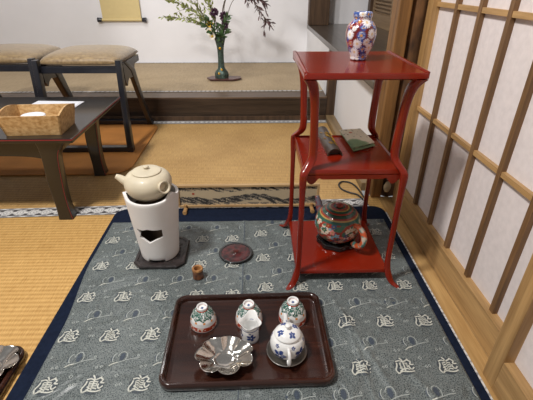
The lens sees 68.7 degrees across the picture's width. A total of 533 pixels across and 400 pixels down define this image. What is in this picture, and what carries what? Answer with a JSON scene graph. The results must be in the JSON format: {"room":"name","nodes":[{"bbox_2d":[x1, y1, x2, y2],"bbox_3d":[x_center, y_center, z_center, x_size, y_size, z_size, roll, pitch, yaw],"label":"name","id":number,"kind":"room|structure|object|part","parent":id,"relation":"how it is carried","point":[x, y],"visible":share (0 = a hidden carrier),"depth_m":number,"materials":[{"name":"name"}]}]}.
{"room":"japanese tea room","nodes":[
{"label":"japanese tea room","id":0,"kind":"room"},
{"bbox_2d":[0,0,307,62],"bbox_3d":[-1.173,-2.119,2.975,3.055,2.450,0.050,-1,30,-1],"label":"wall","id":1,"kind":"structure","parent":0,"point":[61,24],"depth_m":3.33,"materials":[{"name":"white paint"}]},
{"bbox_2d":[97,0,146,21],"bbox_3d":[-1.208,-2.153,2.901,0.404,1.519,0.038,-1,30,-1],"label":"scroll","id":2,"kind":"object","parent":1,"relation":"hanging from","point":[112,10],"visible":1,"depth_m":3.24,"materials":[{"name":"beige paper"}]},
{"bbox_2d":[0,63,323,92],"bbox_3d":[-1.160,-0.894,3.044,3.055,0.150,1.040,-1,30,-1],"label":"floor","id":3,"kind":"structure","parent":0,"point":[151,76],"depth_m":2.90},
{"bbox_2d":[12,62,295,63],"bbox_3d":[-1.182,-1.212,3.447,3.040,0.001,0.020,-1,30,-1],"label":"trim","id":4,"kind":"structure","parent":3,"relation":"on","point":[202,62],"depth_m":3.48,"materials":[{"name":"brown wood"}]},
{"bbox_2d":[0,90,322,92],"bbox_3d":[-1.146,-0.713,2.567,3.055,0.001,0.028,-1,30,-1],"label":"trim","id":5,"kind":"structure","parent":3,"relation":"on","point":[227,90],"depth_m":2.58,"materials":[{"name":"brown wood"}]},
{"bbox_2d":[207,76,240,80],"bbox_3d":[-0.313,-0.899,2.885,0.255,0.013,0.124,-1,30,-1],"label":"board","id":6,"kind":"object","parent":3,"relation":"on","point":[211,78],"visible":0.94,"depth_m":2.85,"materials":[{"name":"red wood"}]},
{"bbox_2d":[215,37,228,78],"bbox_3d":[-0.330,-1.028,2.816,0.102,0.279,0.094,-1,30,-1],"label":"flower vase","id":7,"kind":"object","parent":6,"relation":"on","point":[221,72],"visible":0.91,"depth_m":2.81,"materials":[{"name":"green ceramic"}]},
{"bbox_2d":[158,12,207,27],"bbox_3d":[-0.529,-1.181,2.700,0.409,0.232,0.080,-3,30,-6],"label":"leafy branch","id":8,"kind":"object","parent":7,"relation":"in","point":[168,18],"visible":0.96,"depth_m":2.65,"materials":[{"name":"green plant"}]},
{"bbox_2d":[165,0,205,19],"bbox_3d":[-0.537,-1.256,2.737,0.408,0.328,0.130,-4,30,-7],"label":"leafy branch","id":9,"kind":"object","parent":7,"relation":"in","point":[182,4],"visible":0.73,"depth_m":2.68,"materials":[{"name":"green plant"}]},
{"bbox_3d":[-0.524,-1.255,2.734,0.387,0.328,0.104,-3,30,-5],"label":"stem","id":10,"kind":"part","parent":9,"relation":"part of","materials":[{"name":"green plant"}]},
{"bbox_2d":[187,0,204,20],"bbox_3d":[-0.531,-1.300,2.669,0.399,0.470,0.180,-6,30,-11],"label":"leafy branch","id":11,"kind":"object","parent":7,"relation":"in","point":[194,3],"visible":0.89,"depth_m":2.65,"materials":[{"name":"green plant"}]},
{"bbox_2d":[201,0,215,26],"bbox_3d":[-0.390,-1.254,2.671,0.128,0.387,0.120,-1,30,-1],"label":"leafy branch","id":12,"kind":"object","parent":7,"relation":"in","point":[206,1],"visible":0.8,"depth_m":2.67,"materials":[{"name":"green plant"}]},
{"bbox_2d":[199,14,222,40],"bbox_3d":[-0.372,-1.169,2.699,0.169,0.214,0.120,-11,31,-19],"label":"sprig","id":13,"kind":"object","parent":7,"relation":"in","point":[206,17],"visible":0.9,"depth_m":2.68,"materials":[{"name":"green plant"}]},
{"bbox_2d":[210,7,218,31],"bbox_3d":[-0.359,-1.202,2.717,0.065,0.252,0.065,-1,30,-1],"label":"bloom","id":14,"kind":"object","parent":7,"relation":"in","point":[214,9],"visible":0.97,"depth_m":2.66,"materials":[{"name":"purple plant"}]},
{"bbox_2d":[219,11,227,20],"bbox_3d":[-0.293,-1.193,2.724,0.066,0.230,0.069,-18,34,-29],"label":"bloom","id":15,"kind":"object","parent":7,"relation":"in","point":[222,13],"visible":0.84,"depth_m":2.67,"materials":[{"name":"purple plant"}]},
{"bbox_2d":[216,12,231,42],"bbox_3d":[-0.299,-1.187,2.710,0.137,0.234,0.085,-1,30,-1],"label":"sprig","id":16,"kind":"object","parent":7,"relation":"in","point":[226,15],"visible":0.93,"depth_m":2.70,"materials":[{"name":"green plant"}]},
{"bbox_2d":[223,0,269,33],"bbox_3d":[-0.143,-1.260,2.717,0.359,0.353,0.093,-1,30,-1],"label":"branch","id":17,"kind":"object","parent":7,"relation":"in","point":[263,2],"visible":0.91,"depth_m":2.67,"materials":[{"name":"purple plant"}]},
{"bbox_2d":[224,0,275,36],"bbox_3d":[-0.128,-1.268,2.685,0.389,0.400,0.130,-1,30,-1],"label":"branch","id":18,"kind":"object","parent":7,"relation":"in","point":[258,8],"visible":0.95,"depth_m":2.68,"materials":[{"name":"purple plant"}]},
{"bbox_2d":[0,123,486,399],"bbox_3d":[-1.063,0.417,0.933,3.112,0.050,3.670,-1,30,-1],"label":"floor","id":19,"kind":"structure","parent":0,"point":[206,153],"depth_m":1.65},
{"bbox_2d":[0,346,25,398],"bbox_3d":[-0.776,0.435,0.829,0.399,0.022,0.285,-1,30,-1],"label":"serving tray","id":20,"kind":"object","parent":19,"relation":"on","point":[8,374],"visible":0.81,"depth_m":0.89,"materials":[{"name":"brown wood"}]},
{"bbox_2d":[0,345,18,375],"bbox_3d":[-0.642,0.386,0.894,0.136,0.030,0.108,-16,33,-26],"label":"dish","id":21,"kind":"object","parent":20,"relation":"on","point":[9,358],"visible":1,"depth_m":0.92,"materials":[{"name":"silver metal"}]},
{"bbox_2d":[0,97,119,219],"bbox_3d":[-1.230,-0.191,1.620,1.129,0.329,0.546,-1,30,-1],"label":"table","id":22,"kind":"object","parent":19,"relation":"on","point":[49,148],"visible":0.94,"depth_m":1.45,"materials":[{"name":"black paint"}]},
{"bbox_2d":[0,103,74,135],"bbox_3d":[-0.803,-0.290,1.376,0.208,0.084,0.152,-2,30,-4],"label":"basket","id":23,"kind":"object","parent":22,"relation":"on","point":[59,118],"visible":0.98,"depth_m":1.33,"materials":[{"name":"brown wicker"}]},
{"bbox_2d":[21,112,45,115],"bbox_3d":[-0.829,-0.284,1.393,0.082,0.043,0.074,-1,30,-1],"label":"paper roll","id":24,"kind":"object","parent":23,"relation":"in","point":[30,113],"visible":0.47,"depth_m":1.40,"materials":[{"name":"white paper"}]},
{"bbox_3d":[-0.747,-0.072,1.430,0.100,0.310,0.048,-1,30,-1],"label":"leg","id":25,"kind":"part","parent":22,"relation":"part of","materials":[{"name":"black paint"}]},
{"bbox_2d":[33,101,83,107],"bbox_3d":[-0.899,-0.403,1.655,0.205,0.005,0.115,1,30,2],"label":"paper sheet","id":26,"kind":"object","parent":22,"relation":"on","point":[77,103],"visible":0.48,"depth_m":1.68,"materials":[{"name":"white paper"}]},
{"bbox_3d":[-0.758,-0.259,1.761,0.100,0.310,0.048,-1,30,-1],"label":"leg","id":27,"kind":"part","parent":22,"relation":"part of","materials":[{"name":"black paint"}]},
{"bbox_2d":[0,124,157,175],"bbox_3d":[-1.508,-0.291,2.121,1.700,0.004,0.736,-1,30,-1],"label":"rug","id":28,"kind":"object","parent":19,"relation":"on","point":[75,163],"visible":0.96,"depth_m":1.98,"materials":[{"name":"orange fabric"}]},
{"bbox_2d":[0,43,64,96],"bbox_3d":[-1.362,-0.599,2.170,0.434,0.482,0.492,-1,30,-1],"label":"stool","id":29,"kind":"object","parent":28,"relation":"on","point":[9,53],"visible":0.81,"depth_m":1.96,"materials":[{"name":"beige fabric"}]},
{"bbox_3d":[-1.363,-0.746,2.103,0.390,0.033,0.360,-1,30,-1],"label":"seat frame","id":30,"kind":"part","parent":29,"relation":"part of","materials":[{"name":"black paint"}]},
{"bbox_3d":[-1.363,-0.791,2.084,0.414,0.064,0.390,-1,30,-1],"label":"seat","id":31,"kind":"part","parent":29,"relation":"part of","materials":[{"name":"beige fabric"}]},
{"bbox_3d":[-1.157,-0.488,2.008,0.030,0.450,0.088,-1,30,-1],"label":"leg","id":32,"kind":"part","parent":29,"relation":"part of","materials":[{"name":"black paint"}]},
{"bbox_3d":[-1.164,-0.607,2.238,0.026,0.430,0.378,-1,30,-1],"label":"leg","id":33,"kind":"part","parent":29,"relation":"part of","materials":[{"name":"black paint"}]},
{"bbox_2d":[31,45,153,151],"bbox_3d":[-0.921,-0.580,2.138,0.434,0.482,0.492,-1,30,-1],"label":"stool","id":34,"kind":"object","parent":28,"relation":"on","point":[124,58],"visible":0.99,"depth_m":1.97,"materials":[{"name":"beige fabric"}]},
{"bbox_3d":[-1.115,-0.464,1.965,0.030,0.450,0.088,-1,30,-1],"label":"leg","id":35,"kind":"part","parent":34,"relation":"part of","materials":[{"name":"black paint"}]},
{"bbox_3d":[-1.123,-0.583,2.195,0.026,0.430,0.378,-1,30,-1],"label":"leg","id":36,"kind":"part","parent":34,"relation":"part of","materials":[{"name":"black paint"}]},
{"bbox_3d":[-0.921,-0.771,2.051,0.414,0.064,0.390,-1,30,-1],"label":"seat","id":37,"kind":"part","parent":34,"relation":"part of","materials":[{"name":"beige fabric"}]},
{"bbox_3d":[-0.921,-0.727,2.071,0.390,0.033,0.360,-1,30,-1],"label":"seat frame","id":38,"kind":"part","parent":34,"relation":"part of","materials":[{"name":"black paint"}]},
{"bbox_3d":[-0.716,-0.469,1.975,0.030,0.450,0.088,-1,30,-1],"label":"leg","id":39,"kind":"part","parent":34,"relation":"part of","materials":[{"name":"black paint"}]},
{"bbox_3d":[-0.723,-0.588,2.205,0.026,0.430,0.378,-1,30,-1],"label":"leg","id":40,"kind":"part","parent":34,"relation":"part of","materials":[{"name":"black paint"}]},
{"bbox_2d":[0,198,368,217],"bbox_3d":[-1.011,0.051,1.524,2.855,0.001,0.167,-1,30,-1],"label":"trim","id":41,"kind":"structure","parent":19,"relation":"on","point":[87,210],"depth_m":1.54,"materials":[{"name":"fabric"}]},
{"bbox_2d":[153,120,326,123],"bbox_3d":[-1.141,-0.489,2.477,3.055,0.001,0.055,-1,30,-1],"label":"trim","id":42,"kind":"structure","parent":19,"relation":"on","point":[241,121],"depth_m":2.50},
{"bbox_2d":[5,206,490,399],"bbox_3d":[-0.046,0.319,1.056,1.056,0.004,1.165,-1,30,-1],"label":"mat","id":43,"kind":"object","parent":19,"relation":"on","point":[34,364],"visible":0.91,"depth_m":1.18,"materials":[{"name":"blue fabric"}]},
{"bbox_2d":[176,183,319,214],"bbox_3d":[-0.071,-0.012,1.526,0.555,0.109,0.085,-1,30,-1],"label":"screen","id":44,"kind":"object","parent":43,"relation":"on","point":[245,194],"visible":0.97,"depth_m":1.52,"materials":[{"name":"beige paper"}]},
{"bbox_3d":[-0.071,-0.018,1.525,0.537,0.080,0.001,-1,30,-1],"label":"landscape panel","id":45,"kind":"part","parent":44,"relation":"part of","materials":[{"name":"beige paper"}]},
{"bbox_2d":[24,219,480,399],"bbox_3d":[-0.049,0.332,1.017,1.020,0.011,1.044,-1,30,-1],"label":"patterned cloth","id":46,"kind":"object","parent":43,"relation":"on","point":[387,342],"visible":0.79,"depth_m":1.03,"materials":[{"name":"fabric"}]},
{"bbox_2d":[134,237,189,268],"bbox_3d":[-0.342,0.173,1.289,0.162,0.015,0.162,-1,30,-1],"label":"board","id":47,"kind":"object","parent":46,"relation":"on","point":[179,259],"visible":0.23,"depth_m":1.24,"materials":[{"name":"wood"}]},
{"bbox_2d":[122,183,178,260],"bbox_3d":[-0.347,0.065,1.224,0.161,0.240,0.161,-14,32,-23],"label":"brazier","id":48,"kind":"object","parent":47,"relation":"on","point":[155,224],"visible":0.92,"depth_m":1.18,"materials":[{"name":"white ceramic"}]},
{"bbox_2d":[115,164,171,201],"bbox_3d":[-0.345,-0.053,1.151,0.158,0.101,0.138,24,37,35],"label":"kettle","id":49,"kind":"object","parent":48,"relation":"on","point":[145,183],"visible":1,"depth_m":1.11,"materials":[{"name":"beige ceramic"}]},
{"bbox_3d":[-0.422,-0.057,1.152,0.048,0.043,0.032,-1,30,-1],"label":"spout","id":50,"kind":"part","parent":49,"relation":"part of","materials":[{"name":"beige ceramic"}]},
{"bbox_3d":[-0.351,-0.091,1.135,0.085,0.019,0.085,-1,30,-1],"label":"lid","id":51,"kind":"part","parent":49,"relation":"part of","materials":[{"name":"beige ceramic"}]},
{"bbox_3d":[-0.299,-0.040,1.114,0.039,0.039,0.039,21,36,32],"label":"handle","id":52,"kind":"part","parent":49,"relation":"part of","materials":[{"name":"beige ceramic"}]},
{"bbox_2d":[192,265,203,279],"bbox_3d":[-0.208,0.220,1.183,0.033,0.036,0.033,-1,30,-1],"label":"lid rest","id":53,"kind":"object","parent":46,"relation":"on","point":[197,270],"visible":1,"depth_m":1.17,"materials":[{"name":"brown wood"}]},
{"bbox_2d":[219,242,252,262],"bbox_3d":[-0.101,0.176,1.289,0.112,0.010,0.112,-1,30,-1],"label":"saucer","id":54,"kind":"object","parent":46,"relation":"on","point":[236,252],"visible":1,"depth_m":1.29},
{"bbox_2d":[159,292,334,390],"bbox_3d":[-0.047,0.342,0.984,0.399,0.022,0.285,-1,30,-2],"label":"serving tray","id":55,"kind":"object","parent":46,"relation":"on","point":[180,370],"visible":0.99,"depth_m":0.95,"materials":[{"name":"brown wood"}]},
{"bbox_2d":[190,302,216,332],"bbox_3d":[-0.165,0.297,1.010,0.069,0.061,0.069,12,32,20],"label":"tea cup","id":56,"kind":"object","parent":55,"relation":"on","point":[203,319],"visible":1,"depth_m":0.99,"materials":[{"name":"ceramic"}]},
{"bbox_2d":[195,336,252,374],"bbox_3d":[-0.100,0.368,0.915,0.136,0.030,0.108,-1,30,-1],"label":"dish","id":57,"kind":"object","parent":55,"relation":"on","point":[225,354],"visible":1,"depth_m":0.92,"materials":[{"name":"silver metal"}]},
{"bbox_2d":[235,299,262,328],"bbox_3d":[-0.046,0.292,1.017,0.072,0.064,0.072,-4,30,-8],"label":"tea cup","id":58,"kind":"object","parent":55,"relation":"on","point":[248,304],"visible":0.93,"depth_m":1.00,"materials":[{"name":"ceramic"}]},
{"bbox_2d":[239,309,261,343],"bbox_3d":[-0.040,0.319,0.973,0.054,0.061,0.054,-20,35,-31],"label":"pitcher","id":59,"kind":"object","parent":55,"relation":"on","point":[250,323],"visible":0.98,"depth_m":0.97,"materials":[{"name":"ceramic"}]},
{"bbox_2d":[266,340,306,366],"bbox_3d":[0.049,0.364,0.944,0.099,0.010,0.099,-1,30,-1],"label":"saucer","id":60,"kind":"object","parent":55,"relation":"on","point":[271,355],"visible":0.46,"depth_m":0.92,"materials":[{"name":"grey ceramic"}]},
{"bbox_2d":[270,313,304,366],"bbox_3d":[0.050,0.325,0.928,0.087,0.088,0.104,21,35,32],"label":"teapot","id":61,"kind":"object","parent":60,"relation":"on","point":[287,341],"visible":1,"depth_m":0.90,"materials":[{"name":"ceramic"}]},
{"bbox_3d":[0.048,0.307,0.972,0.020,0.042,0.038,-1,30,-1],"label":"spout","id":62,"kind":"part","parent":61,"relation":"part of","materials":[{"name":"ceramic"}]},
{"bbox_3d":[0.050,0.301,0.910,0.063,0.029,0.063,-1,30,-1],"label":"lid","id":63,"kind":"part","parent":61,"relation":"part of","materials":[{"name":"ceramic"}]},
{"bbox_3d":[0.051,0.362,0.889,0.008,0.047,0.028,-2,30,-5],"label":"handle","id":64,"kind":"part","parent":61,"relation":"part of","materials":[{"name":"ceramic"}]},
{"bbox_2d":[278,296,305,326],"bbox_3d":[0.069,0.287,1.025,0.074,0.065,0.074,25,38,36],"label":"tea cup","id":65,"kind":"object","parent":55,"relation":"on","point":[296,312],"visible":0.94,"depth_m":1.00,"materials":[{"name":"ceramic"}]},
{"bbox_2d":[279,50,429,289],"bbox_3d":[0.222,-0.092,1.150,0.338,0.615,0.354,-1,30,-1],"label":"display stand","id":66,"kind":"object","parent":46,"relation":"on","point":[374,162],"visible":0.97,"depth_m":1.06,"materials":[{"name":"red paint"}]},
{"bbox_3d":[0.085,-0.151,1.272,0.099,0.596,0.035,18,34,28],"label":"leg","id":67,"kind":"part","parent":66,"relation":"part of","materials":[{"name":"red paint"}]},
{"bbox_3d":[0.092,-0.013,1.030,0.099,0.596,0.035,-20,35,-31],"label":"leg","id":68,"kind":"part","parent":66,"relation":"part of","materials":[{"name":"red paint"}]},
{"bbox_2d":[318,126,341,155],"bbox_3d":[0.186,-0.182,1.177,0.043,0.023,0.196,-2,30,-3],"label":"scoop","id":69,"kind":"object","parent":66,"relation":"on","point":[326,139],"visible":0.98,"depth_m":1.15,"materials":[{"name":"brown wood"}]},
{"bbox_2d":[316,233,355,251],"bbox_3d":[0.229,0.127,1.286,0.124,0.019,0.124,11,31,18],"label":"stand","id":70,"kind":"object","parent":66,"relation":"on","point":[325,244],"visible":0.4,"depth_m":1.24,"materials":[{"name":"black wood"}]},
{"bbox_2d":[315,195,366,248],"bbox_3d":[0.230,0.069,1.246,0.148,0.128,0.178,-1,30,-1],"label":"teapot","id":71,"kind":"object","parent":70,"relation":"on","point":[336,222],"visible":1,"depth_m":1.20,"materials":[{"name":"multicoloured ceramic"}]},
{"bbox_3d":[0.182,0.021,1.295,0.032,0.071,0.052,-17,34,-27],"label":"spout","id":72,"kind":"part","parent":71,"relation":"part of","materials":[{"name":"ceramic"}]},
{"bbox_3d":[0.230,0.019,1.225,0.089,0.020,0.089,-1,30,-1],"label":"lid","id":73,"kind":"part","parent":71,"relation":"part of","materials":[{"name":"multicoloured ceramic"}]},
{"bbox_3d":[0.284,0.116,1.202,0.019,0.087,0.061,-21,36,-33],"label":"handle","id":74,"kind":"part","parent":71,"relation":"part of","materials":[{"name":"ceramic"}]},
{"bbox_2d":[289,220,383,273],"bbox_3d":[0.221,0.147,1.285,0.274,0.014,0.276,-1,30,-1],"label":"shelf","id":75,"kind":"object","parent":66,"relation":"attached to","point":[314,259],"depth_m":1.22,"materials":[{"name":"red paint"}]},
{"bbox_2d":[294,135,398,174],"bbox_3d":[0.222,-0.135,1.125,0.260,0.016,0.260,-1,30,-1],"label":"shelf","id":76,"kind":"object","parent":66,"relation":"attached to","point":[374,160],"depth_m":1.07,"materials":[{"name":"red paint"}]},
{"bbox_2d":[340,128,374,150],"bbox_3d":[0.279,-0.184,1.184,0.082,0.020,0.162,-2,30,-4],"label":"pouch","id":77,"kind":"object","parent":66,"relation":"on","point":[357,139],"visible":1,"depth_m":1.16,"materials":[{"name":"fabric"}]},
{"bbox_2d":[346,11,376,60],"bbox_3d":[0.238,-0.414,0.986,0.076,0.112,0.076,-1,30,-1],"label":"vase","id":78,"kind":"object","parent":66,"relation":"on","point":[361,32],"visible":1,"depth_m":0.96,"materials":[{"name":"ceramic"}]},
{"bbox_3d":[0.351,-0.154,1.279,0.099,0.596,0.035,-20,35,-31],"label":"leg","id":79,"kind":"part","parent":66,"relation":"part of","materials":[{"name":"red paint"}]},
{"bbox_3d":[0.358,-0.016,1.036,0.099,0.596,0.035,18,34,28],"label":"leg","id":80,"kind":"part","parent":66,"relation":"part of","materials":[{"name":"red paint"}]},
{"bbox_2d":[338,181,363,199],"bbox_3d":[0.366,-0.044,1.690,0.078,0.007,0.172,-8,31,-14],"label":"power cable","id":81,"kind":"object","parent":19,"relation":"on","point":[340,181],"visible":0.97,"depth_m":1.69,"materials":[{"name":"black rubber"}]},
{"bbox_2d":[386,212,492,399],"bbox_3d":[0.494,0.466,0.797,0.005,0.001,1.700,-1,30,-1],"label":"trim","id":82,"kind":"structure","parent":19,"relation":"on","point":[469,359],"depth_m":1.04,"materials":[{"name":"fabric"}]},
{"bbox_2d":[306,29,328,94],"bbox_3d":[0.388,-1.017,2.983,0.040,0.430,1.110,-1,30,-1],"label":"wall","id":83,"kind":"structure","parent":0,"point":[314,44],"depth_m":2.88,"materials":[{"name":"white paint"}]},
{"bbox_2d":[0,92,326,99],"bbox_3d":[-1.144,-0.665,2.499,3.055,0.012,0.134,-1,30,-1],"label":"trim","id":84,"kind":"structure","parent":83,"relation":"attached to","point":[156,95],"depth_m":2.50,"materials":[{"name":"brown wood"}]},
{"bbox_2d":[102,98,326,116],"bbox_3d":[-1.144,-0.600,2.538,3.055,0.138,0.130,-1,30,-1],"label":"trim","id":85,"kind":"structure","parent":83,"relation":"attached to","point":[157,107],"depth_m":2.50,"materials":[{"name":"brown wood"}]},
{"bbox_2d":[307,0,329,24],"bbox_3d":[0.436,-2.341,2.853,0.168,1.938,0.145,-1,30,-1],"label":"trim","id":86,"kind":"structure","parent":83,"relation":"attached to","point":[318,10],"depth_m":3.22,"materials":[{"name":"brown wood"}]},
{"bbox_2d":[326,49,336,114],"bbox_3d":[0.413,-0.730,2.477,0.054,0.430,0.055,-1,30,-1],"label":"trim","id":87,"kind":"structure","parent":83,"relation":"attached to","point":[331,84],"depth_m":2.49,"materials":[{"name":"brown wood"}]},
{"bbox_2d":[307,24,388,88],"bbox_3d":[0.663,-0.982,2.453,0.568,0.032,2.198,-1,30,-1],"label":"trim","id":88,"kind":"structure","parent":83,"relation":"on","point":[333,36],"depth_m":2.64,"materials":[{"name":"wood"}]},
{"bbox_2d":[329,0,368,23],"bbox_3d":[0.654,-2.169,3.069,0.605,2.450,0.040,-1,30,-1],"label":"wall","id":89,"kind":"structure","parent":0,"point":[341,11],"depth_m":3.35,"materials":[{"name":"white paint"}]},
{"bbox_2d":[367,0,373,10],"bbox_3d":[0.894,-2.364,2.895,0.050,1.938,0.075,-1,30,-1],"label":"trim","id":90,"kind":"structure","parent":89,"relation":"attached to","point":[370,2],"depth_m":3.28,"materials":[{"name":"brown wood"}]},
{"bbox_2d":[372,0,393,30],"bbox_3d":[0.936,-1.780,1.965,0.023,1.837,2.120,-1,30,-1],"label":"window","id":91,"kind":"structure","parent":89,"relation":"in","point":[382,9],"depth_m":3.04,"materials":[{"name":"brown wood"}]},
{"bbox_3d":[0.914,-2.212,2.639,0.022,1.750,0.460,-1,30,-1],"label":"slat panel","id":92,"kind":"part","parent":91,"relation":"part of","materials":[{"name":"brown wood"}]},
{"bbox_2d":[334,80,377,134],"bbox_3d":[0.474,-0.484,2.043,0.038,0.430,0.945,-1,30,-1],"label":"wall","id":93,"kind":"structure","parent":0,"point":[353,97],"depth_m":2.04,"materials":[{"name":"white paint"}]},
{"bbox_2d":[100,115,325,120],"bbox_3d":[-1.142,-0.518,2.502,3.055,0.030,0.011,-1,30,-1],"label":"trim","id":94,"kind":"structure","parent":93,"relation":"attached to","point":[285,117],"depth_m":2.52,"materials":[{"name":"brown wood"}]},
{"bbox_2d":[325,115,366,190],"bbox_3d":[0.427,-0.298,2.130,0.055,0.040,0.975,-1,30,-1],"label":"baseboard","id":95,"kind":"structure","parent":93,"relation":"attached to","point":[331,120],"depth_m":2.33,"materials":[{"name":"brown wood"}]},
{"bbox_2d":[383,181,390,191],"bbox_3d":[0.494,-0.054,1.597,0.030,0.045,0.021,-1,30,-1],"label":"charm","id":96,"kind":"object","parent":93,"relation":"attached to","point":[387,186],"visible":1,"depth_m":1.59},
{"bbox_2d":[369,0,412,196],"bbox_3d":[0.461,-1.074,1.085,0.042,2.400,0.080,-1,30,-1],"label":"trim","id":97,"kind":"structure","parent":93,"relation":"attached to","point":[401,10],"depth_m":1.42,"materials":[{"name":"brown wood"}]},
{"bbox_2d":[381,0,428,196],"bbox_3d":[0.516,-1.077,1.092,0.078,2.400,0.078,-1,30,-1],"label":"trim","id":98,"kind":"structure","parent":93,"relation":"attached to","point":[419,7],"depth_m":1.36,"materials":[{"name":"brown wood"}]},
{"bbox_2d":[378,196,497,399],"bbox_3d":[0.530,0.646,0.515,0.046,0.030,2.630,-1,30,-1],"label":"trim","id":99,"kind":"structure","parent":93,"relation":"attached to","point":[475,352],"depth_m":1.12,"materials":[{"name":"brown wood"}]},
{"bbox_2d":[392,0,532,356],"bbox_3d":[0.555,-0.420,0.592,0.030,1.750,1.372,-1,30,-1],"label":"door","id":100,"kind":"structure","parent":93,"relation":"in","point":[466,154],"depth_m":1.02,"materials":[{"name":"paper"}]},
{"bbox_3d":[0.554,0.304,0.998,0.030,0.090,1.295,-1,30,-1],"label":"rail","id":101,"kind":"part","parent":100,"relation":"part of","materials":[{"name":"brown wood"}]},
{"bbox_2d":[482,254,532,399],"bbox_3d":[0.539,-0.030,-0.097,0.030,1.750,1.330,-1,30,-1],"label":"door","id":102,"kind":"structure","parent":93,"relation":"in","point":[508,370],"depth_m":0.80,"materials":[{"name":"wood"}]},
{"bbox_3d":[0.538,0.694,0.309,0.030,0.090,1.253,-1,30,-1],"label":"rail","id":103,"kind":"part","parent":102,"relation":"part of","materials":[{"name":"brown wood"}]}
]}

